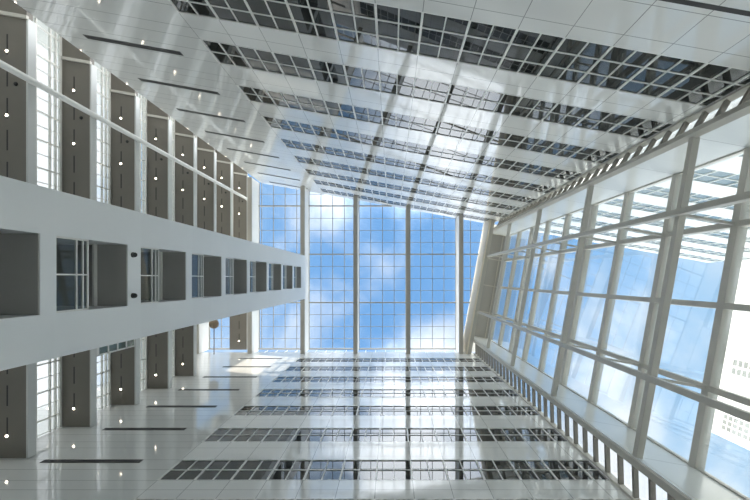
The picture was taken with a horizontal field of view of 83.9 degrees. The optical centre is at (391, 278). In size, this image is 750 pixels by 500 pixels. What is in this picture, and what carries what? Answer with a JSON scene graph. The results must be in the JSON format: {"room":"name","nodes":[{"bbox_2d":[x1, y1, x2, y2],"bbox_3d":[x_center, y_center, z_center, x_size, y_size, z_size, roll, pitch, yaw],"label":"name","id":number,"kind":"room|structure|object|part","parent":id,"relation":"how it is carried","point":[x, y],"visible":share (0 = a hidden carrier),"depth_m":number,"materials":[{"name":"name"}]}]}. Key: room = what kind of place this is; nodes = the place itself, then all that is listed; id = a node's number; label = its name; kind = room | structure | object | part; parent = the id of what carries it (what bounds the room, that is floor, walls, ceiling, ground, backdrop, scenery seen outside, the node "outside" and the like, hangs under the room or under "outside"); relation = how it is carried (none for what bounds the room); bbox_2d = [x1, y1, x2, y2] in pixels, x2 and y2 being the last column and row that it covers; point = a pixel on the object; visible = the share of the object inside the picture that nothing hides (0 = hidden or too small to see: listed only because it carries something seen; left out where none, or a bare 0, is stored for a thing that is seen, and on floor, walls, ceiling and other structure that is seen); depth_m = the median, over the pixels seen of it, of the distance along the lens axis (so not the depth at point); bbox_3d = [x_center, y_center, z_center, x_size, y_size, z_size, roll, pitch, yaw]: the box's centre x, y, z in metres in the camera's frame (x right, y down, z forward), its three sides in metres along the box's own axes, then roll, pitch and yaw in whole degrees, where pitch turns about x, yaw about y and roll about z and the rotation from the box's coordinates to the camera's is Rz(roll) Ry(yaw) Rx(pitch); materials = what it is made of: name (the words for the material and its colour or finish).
{"room":"office building atrium","nodes":[
{"label":"office building atrium","id":0,"kind":"room"},
{"bbox_2d":[0,0,35,457],"bbox_3d":[-15.645,-2.815,17.300,1.510,0.600,20.370,0,-90,0],"label":"ceiling","id":1,"kind":"structure","parent":0,"point":[17,26],"depth_m":17.10,"materials":[{"name":"grey paint"}]},
{"bbox_3d":[-15.635,-10.800,17.060,1.537,0.120,0.140,10,-90,0],"label":"trim","id":2,"kind":"part","parent":1,"relation":"part of","materials":[{"name":"grey paint"}]},
{"bbox_2d":[61,37,96,426],"bbox_3d":[-15.645,-2.815,20.900,1.510,0.600,20.370,0,-90,0],"label":"ceiling","id":3,"kind":"structure","parent":0,"point":[79,72],"depth_m":20.70,"materials":[{"name":"grey"}]},
{"bbox_3d":[-15.635,-10.800,20.660,1.537,0.120,0.140,10,-90,0],"label":"trim","id":4,"kind":"part","parent":3,"relation":"part of","materials":[{"name":"grey paint"}]},
{"bbox_2d":[97,339,134,355],"bbox_3d":[-14.930,3.005,22.650,0.060,3.180,1.890,0,-90,0],"label":"window","id":5,"kind":"structure","parent":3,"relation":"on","point":[104,350],"depth_m":22.54,"materials":[{"name":"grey glass"}]},
{"bbox_2d":[33,16,170,119],"bbox_3d":[-17.250,-13.125,21.515,4.700,43.970,0.250,0,-90,0],"label":"wall","id":6,"kind":"structure","parent":0,"point":[42,37],"depth_m":22.98,"materials":[{"name":"white paint"}]},
{"bbox_2d":[34,17,61,437],"bbox_3d":[-16.415,-2.830,19.050,0.130,3.300,20.400,0,-90,0],"label":"window","id":7,"kind":"structure","parent":6,"relation":"in","point":[54,36],"depth_m":20.31,"materials":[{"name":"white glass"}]},
{"bbox_2d":[94,65,110,409],"bbox_3d":[-16.415,-2.830,22.650,0.130,3.300,20.400,0,-90,0],"label":"window","id":8,"kind":"structure","parent":6,"relation":"in","point":[104,73],"depth_m":23.91,"materials":[{"name":"clear glass"}]},
{"bbox_2d":[139,94,146,390],"bbox_3d":[-16.415,-2.830,26.250,0.130,3.300,20.400,0,-90,0],"label":"window","id":9,"kind":"structure","parent":6,"relation":"in","point":[144,100],"depth_m":27.51,"materials":[{"name":"white metal"}]},
{"bbox_2d":[171,117,174,376],"bbox_3d":[-16.415,-2.830,29.850,0.130,3.300,20.400,0,-90,0],"label":"window","id":10,"kind":"structure","parent":6,"relation":"in","point":[172,119],"depth_m":31.38,"materials":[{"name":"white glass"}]},
{"bbox_2d":[110,73,139,404],"bbox_3d":[-15.645,-2.815,24.500,1.510,0.600,20.370,0,-90,0],"label":"ceiling","id":11,"kind":"structure","parent":0,"point":[125,101],"depth_m":24.30,"materials":[{"name":"grey"}]},
{"bbox_3d":[-15.635,-10.800,24.260,1.537,0.120,0.140,10,-90,0],"label":"trim","id":12,"kind":"part","parent":11,"relation":"part of","materials":[{"name":"grey paint"}]},
{"bbox_2d":[146,100,171,388],"bbox_3d":[-15.645,-2.815,28.100,1.510,0.600,20.370,0,-90,0],"label":"ceiling","id":13,"kind":"structure","parent":0,"point":[159,124],"depth_m":27.90,"materials":[{"name":"grey"}]},
{"bbox_3d":[-15.635,-10.800,27.860,1.537,0.120,0.140,10,-90,0],"label":"trim","id":14,"kind":"part","parent":13,"relation":"part of","materials":[{"name":"grey paint"}]},
{"bbox_2d":[174,120,196,375],"bbox_3d":[-15.645,-2.815,31.700,1.510,0.600,20.370,0,-90,0],"label":"ceiling","id":15,"kind":"structure","parent":0,"point":[185,140],"depth_m":31.50,"materials":[{"name":"grey paint"}]},
{"bbox_3d":[-15.635,-10.800,31.460,1.537,0.120,0.140,10,-90,0],"label":"trim","id":16,"kind":"part","parent":15,"relation":"part of","materials":[{"name":"grey paint"}]},
{"bbox_2d":[197,136,215,231],"bbox_3d":[-15.645,-5.500,35.300,1.510,0.600,15.000,0,-90,0],"label":"ceiling","id":17,"kind":"structure","parent":0,"point":[206,154],"depth_m":35.10,"materials":[{"name":"grey"}]},
{"bbox_3d":[-15.635,-10.800,35.060,1.537,0.120,0.140,10,-90,0],"label":"trim","id":18,"kind":"part","parent":17,"relation":"part of","materials":[{"name":"grey paint"}]},
{"bbox_2d":[215,149,232,236],"bbox_3d":[-15.645,-5.500,38.900,1.510,0.600,15.000,0,-90,0],"label":"ceiling","id":19,"kind":"structure","parent":0,"point":[224,167],"depth_m":38.70,"materials":[{"name":"grey paint"}]},
{"bbox_2d":[230,163,248,349],"bbox_3d":[-15.820,-2.815,43.300,1.860,0.600,20.370,0,-90,0],"label":"ceiling","id":20,"kind":"structure","parent":0,"point":[238,323],"depth_m":43.10,"materials":[{"name":"grey paint"}]},
{"bbox_2d":[0,352,629,499],"bbox_3d":[-5.985,7.540,20.615,28.030,42.170,0.300,0,-90,0],"label":"wall","id":21,"kind":"structure","parent":0,"point":[20,478],"depth_m":18.55,"materials":[{"name":"white ceramic"}]},
{"bbox_2d":[40,459,143,462],"bbox_3d":[-12.100,7.380,16.840,4.000,0.280,0.020,0,-90,0],"label":"air vent","id":22,"kind":"object","parent":21,"relation":"in","point":[45,460],"visible":1,"depth_m":16.82,"materials":[{"name":"grey metal"}]},
{"bbox_3d":[-12.100,7.388,16.840,4.000,0.280,0.004,0,-90,0],"label":"plate","id":23,"kind":"part","parent":22,"relation":"part of","materials":[{"name":"grey metal"}]},
{"bbox_2d":[103,428,185,429],"bbox_3d":[-12.100,7.380,20.440,4.000,0.280,0.020,0,-90,0],"label":"air vent","id":24,"kind":"object","parent":21,"relation":"in","point":[104,428],"visible":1,"depth_m":20.43,"materials":[{"name":"grey metal"}]},
{"bbox_2d":[147,406,216,406],"bbox_3d":[-12.100,7.380,24.040,4.000,0.280,0.020,0,-90,0],"label":"air vent","id":25,"kind":"object","parent":21,"relation":"in","point":[147,406],"visible":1,"depth_m":24.04,"materials":[{"name":"grey metal"}]},
{"bbox_2d":[197,322,209,353],"bbox_3d":[-19.080,4.740,42.060,0.420,2.520,5.280,0,-90,0],"label":"girder","id":26,"kind":"object","parent":21,"relation":"attached to","point":[203,329],"visible":0.48,"depth_m":41.99,"materials":[{"name":"grey paint"}]},
{"bbox_2d":[208,319,229,349],"bbox_3d":[-17.940,4.745,43.275,2.280,0.310,5.290,0,-90,0],"label":"skylight","id":27,"kind":"object","parent":26,"relation":"on","point":[221,326],"visible":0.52,"depth_m":43.34,"materials":[{"name":"white metal"}]},
{"bbox_2d":[179,389,239,389],"bbox_3d":[-12.100,7.380,27.640,4.000,0.280,0.020,0,-90,0],"label":"air vent","id":28,"kind":"object","parent":21,"relation":"in","point":[179,389],"visible":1,"depth_m":27.72,"materials":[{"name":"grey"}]},
{"bbox_2d":[209,320,218,353],"bbox_3d":[-17.200,5.645,40.181,0.960,0.523,3.450,0,-90,0],"label":"lamp","id":29,"kind":"object","parent":21,"relation":"attached to","point":[214,324],"visible":0.86,"depth_m":40.13,"materials":[{"name":"brown metal"}]},
{"bbox_3d":[-17.200,4.400,40.160,0.960,0.480,0.960,0,-90,0],"label":"dish","id":30,"kind":"part","parent":29,"relation":"part of","materials":[{"name":"brown metal"}]},
{"bbox_2d":[204,376,256,376],"bbox_3d":[-12.100,7.380,31.240,4.000,0.280,0.020,0,-90,0],"label":"air vent","id":31,"kind":"object","parent":21,"relation":"in","point":[204,376],"visible":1,"depth_m":31.35,"materials":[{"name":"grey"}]},
{"bbox_2d":[223,366,270,366],"bbox_3d":[-12.100,7.380,34.840,4.000,0.280,0.020,0,-90,0],"label":"air vent","id":32,"kind":"object","parent":21,"relation":"in","point":[223,366],"visible":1,"depth_m":34.96,"materials":[{"name":"grey metal"}]},
{"bbox_2d":[247,177,259,353],"bbox_3d":[-13.900,-1.271,42.060,0.420,2.520,17.302,0,-90,0],"label":"girder","id":33,"kind":"object","parent":21,"relation":"attached to","point":[253,187],"visible":0.71,"depth_m":41.55,"materials":[{"name":"white metal"}]},
{"bbox_2d":[238,358,281,358],"bbox_3d":[-12.100,7.380,38.440,4.000,0.280,0.020,0,-90,0],"label":"air vent","id":34,"kind":"object","parent":21,"relation":"in","point":[238,358],"visible":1,"depth_m":38.45,"materials":[{"name":"grey metal"}]},
{"bbox_2d":[255,350,455,351],"bbox_3d":[-3.150,7.490,42.550,21.500,1.700,0.080,0,-90,0],"label":"window","id":35,"kind":"structure","parent":21,"relation":"in","point":[257,350],"depth_m":42.78,"materials":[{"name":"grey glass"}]},
{"bbox_2d":[134,499,630,499],"bbox_3d":[-0.287,7.527,12.740,16.634,2.480,0.286,0,-90,0],"label":"window","id":36,"kind":"structure","parent":21,"relation":"in","point":[134,499],"depth_m":13.95,"materials":[{"name":"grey glass"}]},
{"bbox_2d":[157,459,608,479],"bbox_3d":[-0.287,7.527,16.140,16.634,1.740,0.286,0,-90,0],"label":"window","id":37,"kind":"structure","parent":21,"relation":"in","point":[197,469],"depth_m":16.03,"materials":[{"name":"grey glass"}]},
{"bbox_2d":[202,428,567,441],"bbox_3d":[-0.287,7.527,19.740,16.634,1.740,0.286,0,-90,0],"label":"window","id":38,"kind":"structure","parent":21,"relation":"in","point":[220,434],"depth_m":19.84,"materials":[{"name":"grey glass"}]},
{"bbox_2d":[232,406,539,415],"bbox_3d":[-0.287,7.527,23.340,16.634,1.740,0.286,0,-90,0],"label":"window","id":39,"kind":"structure","parent":21,"relation":"in","point":[244,410],"depth_m":23.27,"materials":[{"name":"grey glass"}]},
{"bbox_2d":[254,389,518,396],"bbox_3d":[-0.287,7.527,26.940,16.634,1.740,0.286,0,-90,0],"label":"window","id":40,"kind":"structure","parent":21,"relation":"in","point":[264,392],"depth_m":26.90,"materials":[{"name":"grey glass"}]},
{"bbox_2d":[271,376,502,381],"bbox_3d":[-0.287,7.527,30.540,16.634,1.740,0.286,0,-90,0],"label":"window","id":41,"kind":"structure","parent":21,"relation":"in","point":[277,379],"depth_m":30.53,"materials":[{"name":"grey glass"}]},
{"bbox_2d":[284,366,490,370],"bbox_3d":[-0.287,7.527,34.140,16.634,1.740,0.286,0,-90,0],"label":"window","id":42,"kind":"structure","parent":21,"relation":"in","point":[290,368],"depth_m":34.37,"materials":[{"name":"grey glass"}]},
{"bbox_2d":[295,358,480,361],"bbox_3d":[-0.287,7.527,37.740,16.634,1.740,0.286,0,-90,0],"label":"window","id":43,"kind":"structure","parent":21,"relation":"in","point":[298,359],"depth_m":37.72,"materials":[{"name":"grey glass"}]},
{"bbox_2d":[12,0,749,222],"bbox_3d":[-1.536,-7.935,21.515,24.380,43.970,0.302,10,-90,0],"label":"wall","id":44,"kind":"structure","parent":0,"point":[652,26],"depth_m":16.50,"materials":[{"name":"white ceramic"}]},
{"bbox_2d":[83,34,183,55],"bbox_3d":[-10.350,-9.350,16.720,3.930,0.280,0.023,10,-90,0],"label":"air vent","id":45,"kind":"object","parent":44,"relation":"in","point":[86,36],"visible":1,"depth_m":16.72,"materials":[{"name":"grey metal"}]},
{"bbox_2d":[138,78,219,94],"bbox_3d":[-10.350,-9.350,20.320,3.930,0.280,0.023,10,-90,0],"label":"air vent","id":46,"kind":"object","parent":44,"relation":"in","point":[141,79],"visible":1,"depth_m":20.32,"materials":[{"name":"grey metal"}]},
{"bbox_2d":[176,108,244,121],"bbox_3d":[-10.350,-9.350,23.920,3.930,0.280,0.023,10,-90,0],"label":"air vent","id":47,"kind":"object","parent":44,"relation":"in","point":[176,108],"visible":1,"depth_m":23.92,"materials":[{"name":"grey metal"}]},
{"bbox_2d":[205,131,264,142],"bbox_3d":[-10.350,-9.350,27.520,3.930,0.280,0.023,10,-90,0],"label":"air vent","id":48,"kind":"object","parent":44,"relation":"in","point":[205,131],"visible":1,"depth_m":27.53,"materials":[{"name":"grey metal"}]},
{"bbox_2d":[227,148,278,157],"bbox_3d":[-10.350,-9.350,31.120,3.930,0.280,0.023,10,-90,0],"label":"air vent","id":49,"kind":"object","parent":44,"relation":"in","point":[227,148],"visible":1,"depth_m":31.12,"materials":[{"name":"grey metal"}]},
{"bbox_2d":[243,161,290,170],"bbox_3d":[-10.350,-9.350,34.720,3.930,0.280,0.023,10,-90,0],"label":"air vent","id":50,"kind":"object","parent":44,"relation":"in","point":[243,161],"visible":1,"depth_m":34.73,"materials":[{"name":"grey metal"}]},
{"bbox_2d":[257,172,299,180],"bbox_3d":[-10.350,-9.350,38.320,3.930,0.280,0.023,10,-90,0],"label":"air vent","id":51,"kind":"object","parent":44,"relation":"in","point":[257,172],"visible":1,"depth_m":38.33,"materials":[{"name":"grey metal"}]},
{"bbox_2d":[300,186,309,353],"bbox_3d":[-8.720,-0.834,42.060,0.420,2.520,16.428,0,-90,0],"label":"girder","id":52,"kind":"object","parent":44,"relation":"attached to","point":[304,193],"visible":0.83,"depth_m":41.55,"materials":[{"name":"white metal"}]},
{"bbox_2d":[259,183,299,349],"bbox_3d":[-11.800,-1.391,43.275,6.160,0.310,17.561,0,-90,0],"label":"skylight","id":53,"kind":"object","parent":52,"relation":"on","point":[261,194],"visible":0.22,"depth_m":43.34,"materials":[{"name":"white metal"}]},
{"bbox_2d":[309,194,352,349],"bbox_3d":[-6.130,-0.839,43.275,5.180,0.310,16.458,0,-90,0],"label":"skylight","id":54,"kind":"object","parent":52,"relation":"on","point":[332,205],"visible":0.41,"depth_m":43.34,"materials":[{"name":"white metal"}]},
{"bbox_2d":[353,195,358,353],"bbox_3d":[-3.540,-0.371,42.060,0.420,2.520,15.501,0,-90,0],"label":"girder","id":55,"kind":"object","parent":44,"relation":"attached to","point":[355,197],"visible":1,"depth_m":40.80,"materials":[{"name":"white metal"}]},
{"bbox_2d":[359,202,405,349],"bbox_3d":[-0.950,-0.376,43.275,5.180,0.310,15.531,0,-90,0],"label":"skylight","id":56,"kind":"object","parent":55,"relation":"on","point":[370,205],"visible":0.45,"depth_m":43.34,"materials":[{"name":"white metal"}]},
{"bbox_2d":[319,188,496,220],"bbox_3d":[1.679,-7.346,41.340,17.684,1.740,0.286,10,-90,0],"label":"window","id":57,"kind":"structure","parent":44,"relation":"in","point":[321,189],"depth_m":41.33,"materials":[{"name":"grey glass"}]},
{"bbox_2d":[405,205,410,353],"bbox_3d":[1.640,0.093,42.060,0.420,2.520,14.574,0,-90,0],"label":"girder","id":58,"kind":"object","parent":44,"relation":"attached to","point":[408,207],"visible":1,"depth_m":40.80,"materials":[{"name":"white metal"}]},
{"bbox_2d":[411,211,455,349],"bbox_3d":[4.230,0.088,43.275,5.180,0.310,14.604,0,-90,0],"label":"skylight","id":59,"kind":"object","parent":58,"relation":"on","point":[420,218],"visible":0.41,"depth_m":43.34,"materials":[{"name":"grey metal"}]},
{"bbox_2d":[312,179,507,216],"bbox_3d":[1.679,-7.346,37.740,17.684,1.740,0.286,10,-90,0],"label":"window","id":60,"kind":"structure","parent":44,"relation":"in","point":[315,181],"depth_m":37.76,"materials":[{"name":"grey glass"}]},
{"bbox_2d":[304,169,520,210],"bbox_3d":[1.679,-7.346,34.140,17.684,1.740,0.286,10,-90,0],"label":"window","id":61,"kind":"structure","parent":44,"relation":"in","point":[312,172],"depth_m":34.16,"materials":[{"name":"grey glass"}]},
{"bbox_2d":[293,155,534,202],"bbox_3d":[1.679,-7.346,30.540,17.684,1.740,0.286,10,-90,0],"label":"window","id":62,"kind":"structure","parent":44,"relation":"in","point":[298,158],"depth_m":30.54,"materials":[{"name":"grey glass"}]},
{"bbox_2d":[279,138,554,193],"bbox_3d":[1.679,-7.346,26.940,17.684,1.740,0.286,10,-90,0],"label":"window","id":63,"kind":"structure","parent":44,"relation":"in","point":[288,143],"depth_m":26.93,"materials":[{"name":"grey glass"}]},
{"bbox_2d":[261,116,583,180],"bbox_3d":[1.679,-7.346,23.340,17.684,1.740,0.286,10,-90,0],"label":"window","id":64,"kind":"structure","parent":44,"relation":"in","point":[304,128],"depth_m":23.32,"materials":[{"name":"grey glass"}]},
{"bbox_2d":[236,85,619,163],"bbox_3d":[1.679,-7.346,19.740,17.684,1.740,0.286,10,-90,0],"label":"window","id":65,"kind":"structure","parent":44,"relation":"in","point":[329,108],"depth_m":19.71,"materials":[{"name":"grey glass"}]},
{"bbox_2d":[199,39,671,139],"bbox_3d":[1.679,-7.346,16.140,17.684,1.740,0.286,10,-90,0],"label":"window","id":66,"kind":"structure","parent":44,"relation":"in","point":[227,54],"depth_m":16.11,"materials":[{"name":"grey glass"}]},
{"bbox_2d":[168,0,749,106],"bbox_3d":[1.679,-7.346,12.625,17.684,2.250,0.286,10,-90,0],"label":"window","id":67,"kind":"structure","parent":44,"relation":"in","point":[358,22],"depth_m":12.66,"materials":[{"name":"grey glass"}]},
{"bbox_2d":[455,214,462,353],"bbox_3d":[6.820,0.557,42.060,0.420,2.520,13.647,0,-90,0],"label":"girder","id":68,"kind":"object","parent":44,"relation":"attached to","point":[459,220],"visible":1,"depth_m":40.80,"materials":[{"name":"white metal"}]},
{"bbox_2d":[463,220,481,326],"bbox_3d":[8.218,0.552,43.275,2.795,0.310,13.677,0,-90,0],"label":"skylight","id":69,"kind":"object","parent":68,"relation":"on","point":[470,230],"visible":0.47,"depth_m":43.34,"materials":[{"name":"grey metal"}]},
{"bbox_2d":[659,0,749,16],"bbox_3d":[1.671,-7.205,9.525,17.650,0.150,0.006,10,-90,0],"label":"joint","id":70,"kind":"object","parent":44,"relation":"attached to","point":[683,2],"depth_m":9.53,"materials":[{"name":"grey"}]},
{"bbox_2d":[472,224,496,351],"bbox_3d":[10.074,1.097,43.325,2.380,0.250,13.390,10,-90,0],"label":"ceiling","id":71,"kind":"structure","parent":0,"point":[473,347],"depth_m":43.20,"materials":[{"name":"white metal"}]},
{"bbox_2d":[474,234,505,338],"bbox_3d":[9.995,0.692,43.110,1.880,0.180,11.040,10,-90,0],"label":"ceiling panel","id":72,"kind":"object","parent":71,"relation":"attached to","point":[498,241],"visible":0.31,"depth_m":43.08,"materials":[{"name":"grey"}]},
{"bbox_2d":[474,337,748,499],"bbox_3d":[9.163,6.161,21.365,2.270,43.670,0.100,10,-90,0],"label":"wall","id":73,"kind":"structure","parent":0,"point":[694,482],"depth_m":15.45,"materials":[{"name":"white paint"}]},
{"bbox_2d":[491,147,749,499],"bbox_3d":[11.052,0.973,21.305,0.381,43.990,10.880,10,-90,0],"label":"window","id":74,"kind":"structure","parent":73,"relation":"in","point":[724,306],"depth_m":17.43,"materials":[{"name":"white metal"}]},
{"bbox_2d":[493,113,749,235],"bbox_3d":[11.080,-4.549,21.365,2.270,43.670,0.100,10,-90,0],"label":"wall","id":75,"kind":"structure","parent":0,"point":[732,137],"depth_m":17.46,"materials":[{"name":"white paint"}]},
{"bbox_3d":[-4.925,-1.849,-0.595,30.151,0.250,18.478,0,-90,0],"label":"floor","id":76,"kind":"structure","parent":0,"visible":0},
{"bbox_2d":[0,60,246,200],"bbox_3d":[-14.720,-8.080,21.290,0.440,43.520,0.440,0,-90,0],"label":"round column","id":77,"kind":"structure","parent":76,"relation":"on","point":[3,65],"depth_m":20.68,"materials":[{"name":"white metal"}]},
{"bbox_2d":[0,175,305,370],"bbox_3d":[-11.620,-0.110,20.065,6.520,41.070,4.180,0,-90,0],"label":"wall","id":78,"kind":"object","parent":76,"relation":"on","point":[69,275],"visible":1,"depth_m":13.18,"materials":[{"name":"white paint"}]},
{"bbox_3d":[-8.420,-0.100,10.977,0.060,1.155,1.940,0,-90,0],"label":"balustrade","id":79,"kind":"part","parent":78,"relation":"part of","materials":[{"name":"clear glass"}]},
{"bbox_3d":[-8.420,-0.100,14.477,0.060,1.155,1.940,0,-90,0],"label":"balustrade","id":80,"kind":"part","parent":78,"relation":"part of","materials":[{"name":"clear glass"}]},
{"bbox_3d":[-8.420,-0.100,18.027,0.060,1.155,1.940,0,-90,0],"label":"balustrade","id":81,"kind":"part","parent":78,"relation":"part of","materials":[{"name":"clear glass"}]},
{"bbox_3d":[-8.420,-0.100,21.578,0.060,1.155,1.940,0,-90,0],"label":"balustrade","id":82,"kind":"part","parent":78,"relation":"part of","materials":[{"name":"clear glass"}]},
{"bbox_3d":[-8.420,-0.100,25.177,0.060,1.155,1.940,0,-90,0],"label":"balustrade","id":83,"kind":"part","parent":78,"relation":"part of","materials":[{"name":"clear glass"}]},
{"bbox_3d":[-8.420,-0.100,28.977,0.060,1.155,1.940,0,-90,0],"label":"balustrade","id":84,"kind":"part","parent":78,"relation":"part of","materials":[{"name":"glass"}]},
{"bbox_3d":[-8.420,-0.100,32.678,0.060,1.155,1.940,0,-90,0],"label":"balustrade","id":85,"kind":"part","parent":78,"relation":"part of","materials":[{"name":"glass"}]},
{"bbox_3d":[-8.420,-0.100,36.278,0.060,1.155,1.940,0,-90,0],"label":"balustrade","id":86,"kind":"part","parent":78,"relation":"part of","materials":[{"name":"glass"}]},
{"bbox_2d":[473,339,696,499],"bbox_3d":[8.105,6.652,20.065,0.290,41.070,1.440,0,-90,0],"label":"beam","id":87,"kind":"structure","parent":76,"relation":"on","point":[673,493],"depth_m":17.40,"materials":[{"name":"white metal"}]},
{"bbox_3d":[8.089,7.319,20.065,0.223,41.070,0.106,0,-90,0],"label":"post","id":88,"kind":"part","parent":87,"relation":"part of","materials":[{"name":"white metal"}]},
{"bbox_2d":[477,311,749,422],"bbox_3d":[8.421,3.265,20.110,0.208,41.160,0.200,10,-90,0],"label":"steel post","id":89,"kind":"object","parent":76,"relation":"on","point":[737,412],"visible":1,"depth_m":13.33,"materials":[{"name":"grey metal"}]},
{"bbox_2d":[604,357,639,365],"bbox_3d":[9.453,3.450,17.470,1.885,0.120,0.090,10,-90,0],"label":"strut","id":90,"kind":"object","parent":89,"relation":"attached to","point":[615,360],"visible":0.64,"depth_m":17.41,"materials":[{"name":"grey paint"}]},
{"bbox_2d":[487,191,749,256],"bbox_3d":[9.391,-2.159,20.110,0.208,41.160,0.200,10,-90,0],"label":"steel post","id":91,"kind":"object","parent":76,"relation":"on","point":[742,197],"visible":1,"depth_m":14.80,"materials":[{"name":"grey metal"}]},
{"bbox_2d":[463,219,494,353],"bbox_3d":[8.672,0.846,42.075,0.530,2.750,13.390,10,-90,0],"label":"beam","id":92,"kind":"structure","parent":91,"relation":"on","point":[487,231],"depth_m":40.70,"materials":[{"name":"beige metal"}]},
{"bbox_2d":[486,223,511,347],"bbox_3d":[9.122,0.627,35.460,0.240,0.220,10.780,10,-90,0],"label":"steel beam","id":93,"kind":"structure","parent":91,"relation":"attached to","point":[509,224],"depth_m":35.35,"materials":[{"name":"grey metal"}]},
{"bbox_2d":[510,209,541,365],"bbox_3d":[9.122,0.627,28.260,0.240,0.220,10.780,10,-90,0],"label":"steel beam","id":94,"kind":"structure","parent":91,"relation":"attached to","point":[539,213],"depth_m":28.15,"materials":[{"name":"grey metal"}]},
{"bbox_2d":[536,247,558,251],"bbox_3d":[10.544,-1.953,28.270,1.640,0.120,0.090,10,-90,0],"label":"strut","id":95,"kind":"object","parent":94,"relation":"attached to","point":[536,247],"visible":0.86,"depth_m":28.21,"materials":[{"name":"grey paint"}]},
{"bbox_2d":[554,242,583,248],"bbox_3d":[10.424,-1.974,24.670,1.885,0.120,0.090,10,-90,0],"label":"strut","id":96,"kind":"object","parent":91,"relation":"attached to","point":[558,242],"visible":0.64,"depth_m":24.61,"materials":[{"name":"grey paint"}]},
{"bbox_2d":[550,185,593,396],"bbox_3d":[9.122,0.627,21.060,0.240,0.220,10.780,10,-90,0],"label":"steel beam","id":97,"kind":"structure","parent":91,"relation":"attached to","point":[589,194],"depth_m":20.95,"materials":[{"name":"grey metal"}]},
{"bbox_2d":[566,343,597,350],"bbox_3d":[9.573,3.471,21.070,1.640,0.120,0.090,10,-90,0],"label":"strut","id":98,"kind":"object","parent":97,"relation":"attached to","point":[566,343],"visible":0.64,"depth_m":21.01,"materials":[{"name":"grey paint"}]},
{"bbox_2d":[585,236,616,243],"bbox_3d":[10.544,-1.953,21.070,1.640,0.120,0.090,10,-90,0],"label":"strut","id":99,"kind":"object","parent":97,"relation":"attached to","point":[587,237],"visible":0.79,"depth_m":21.01,"materials":[{"name":"grey paint"}]},
{"bbox_2d":[623,228,663,235],"bbox_3d":[10.424,-1.974,17.470,1.885,0.120,0.090,10,-90,0],"label":"strut","id":100,"kind":"object","parent":91,"relation":"attached to","point":[628,229],"visible":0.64,"depth_m":17.41,"materials":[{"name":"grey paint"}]},
{"bbox_2d":[632,137,699,458],"bbox_3d":[9.122,0.627,13.860,0.240,0.220,10.780,10,-90,0],"label":"steel beam","id":101,"kind":"structure","parent":91,"relation":"attached to","point":[693,143],"depth_m":13.75,"materials":[{"name":"grey metal"}]},
{"bbox_2d":[657,377,704,388],"bbox_3d":[9.573,3.471,13.870,1.640,0.120,0.090,10,-90,0],"label":"strut","id":102,"kind":"object","parent":101,"relation":"attached to","point":[668,380],"visible":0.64,"depth_m":13.81,"materials":[{"name":"grey paint"}]},
{"bbox_2d":[686,214,734,225],"bbox_3d":[10.544,-1.953,13.870,1.640,0.120,0.090,10,-90,0],"label":"strut","id":103,"kind":"object","parent":101,"relation":"attached to","point":[687,215],"visible":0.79,"depth_m":13.81,"materials":[{"name":"grey paint"}]},
{"bbox_2d":[493,83,749,230],"bbox_3d":[10.211,-5.142,20.065,0.270,41.070,1.057,32,-90,0],"label":"beam","id":104,"kind":"structure","parent":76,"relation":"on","point":[721,118],"depth_m":16.23,"materials":[{"name":"grey paint"}]},
{"label":"outside","id":105,"kind":"structure","parent":0,"visible":0},
{"bbox_3d":[0.000,0.000,-1.220,600.000,0.900,600.000,0,-90,0],"label":"ground","id":106,"kind":"structure","parent":105,"visible":0},
{"bbox_2d":[528,95,749,262],"bbox_3d":[23.564,-7.353,21.265,20.200,44.070,8.000,10,-90,0],"label":"office wing","id":107,"kind":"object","parent":106,"relation":"on","point":[719,180],"visible":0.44,"depth_m":27.91},
{"bbox_3d":[22.886,-3.563,41.340,20.200,1.740,0.180,10,-90,0],"label":"pane","id":108,"kind":"part","parent":107,"relation":"part of","materials":[{"name":"blue"}]},
{"bbox_3d":[22.886,-3.563,37.740,20.200,1.740,0.180,10,-90,0],"label":"pane","id":109,"kind":"part","parent":107,"relation":"part of","materials":[{"name":"blue"}]},
{"bbox_3d":[22.886,-3.563,34.140,20.200,1.740,0.180,10,-90,0],"label":"pane","id":110,"kind":"part","parent":107,"relation":"part of","materials":[{"name":"blue"}]},
{"bbox_3d":[22.886,-3.563,30.540,20.200,1.740,0.180,10,-90,0],"label":"pane","id":111,"kind":"part","parent":107,"relation":"part of","materials":[{"name":"blue"}]},
{"bbox_3d":[22.886,-3.563,26.940,20.200,1.740,0.180,10,-90,0],"label":"pane","id":112,"kind":"part","parent":107,"relation":"part of","materials":[{"name":"blue"}]},
{"bbox_3d":[22.886,-3.563,23.340,20.200,1.740,0.180,10,-90,0],"label":"pane","id":113,"kind":"part","parent":107,"relation":"part of","materials":[{"name":"blue"}]},
{"bbox_3d":[22.886,-3.563,19.740,20.200,1.740,0.180,10,-90,0],"label":"pane","id":114,"kind":"part","parent":107,"relation":"part of","materials":[{"name":"blue"}]},
{"bbox_2d":[712,260,749,449],"bbox_3d":[48.194,3.090,25.015,16.030,51.570,33.100,10,-90,0],"label":"office tower","id":115,"kind":"structure","parent":106,"relation":"on","point":[735,378],"depth_m":47.10,"materials":[{"name":"grey"}]}
]}

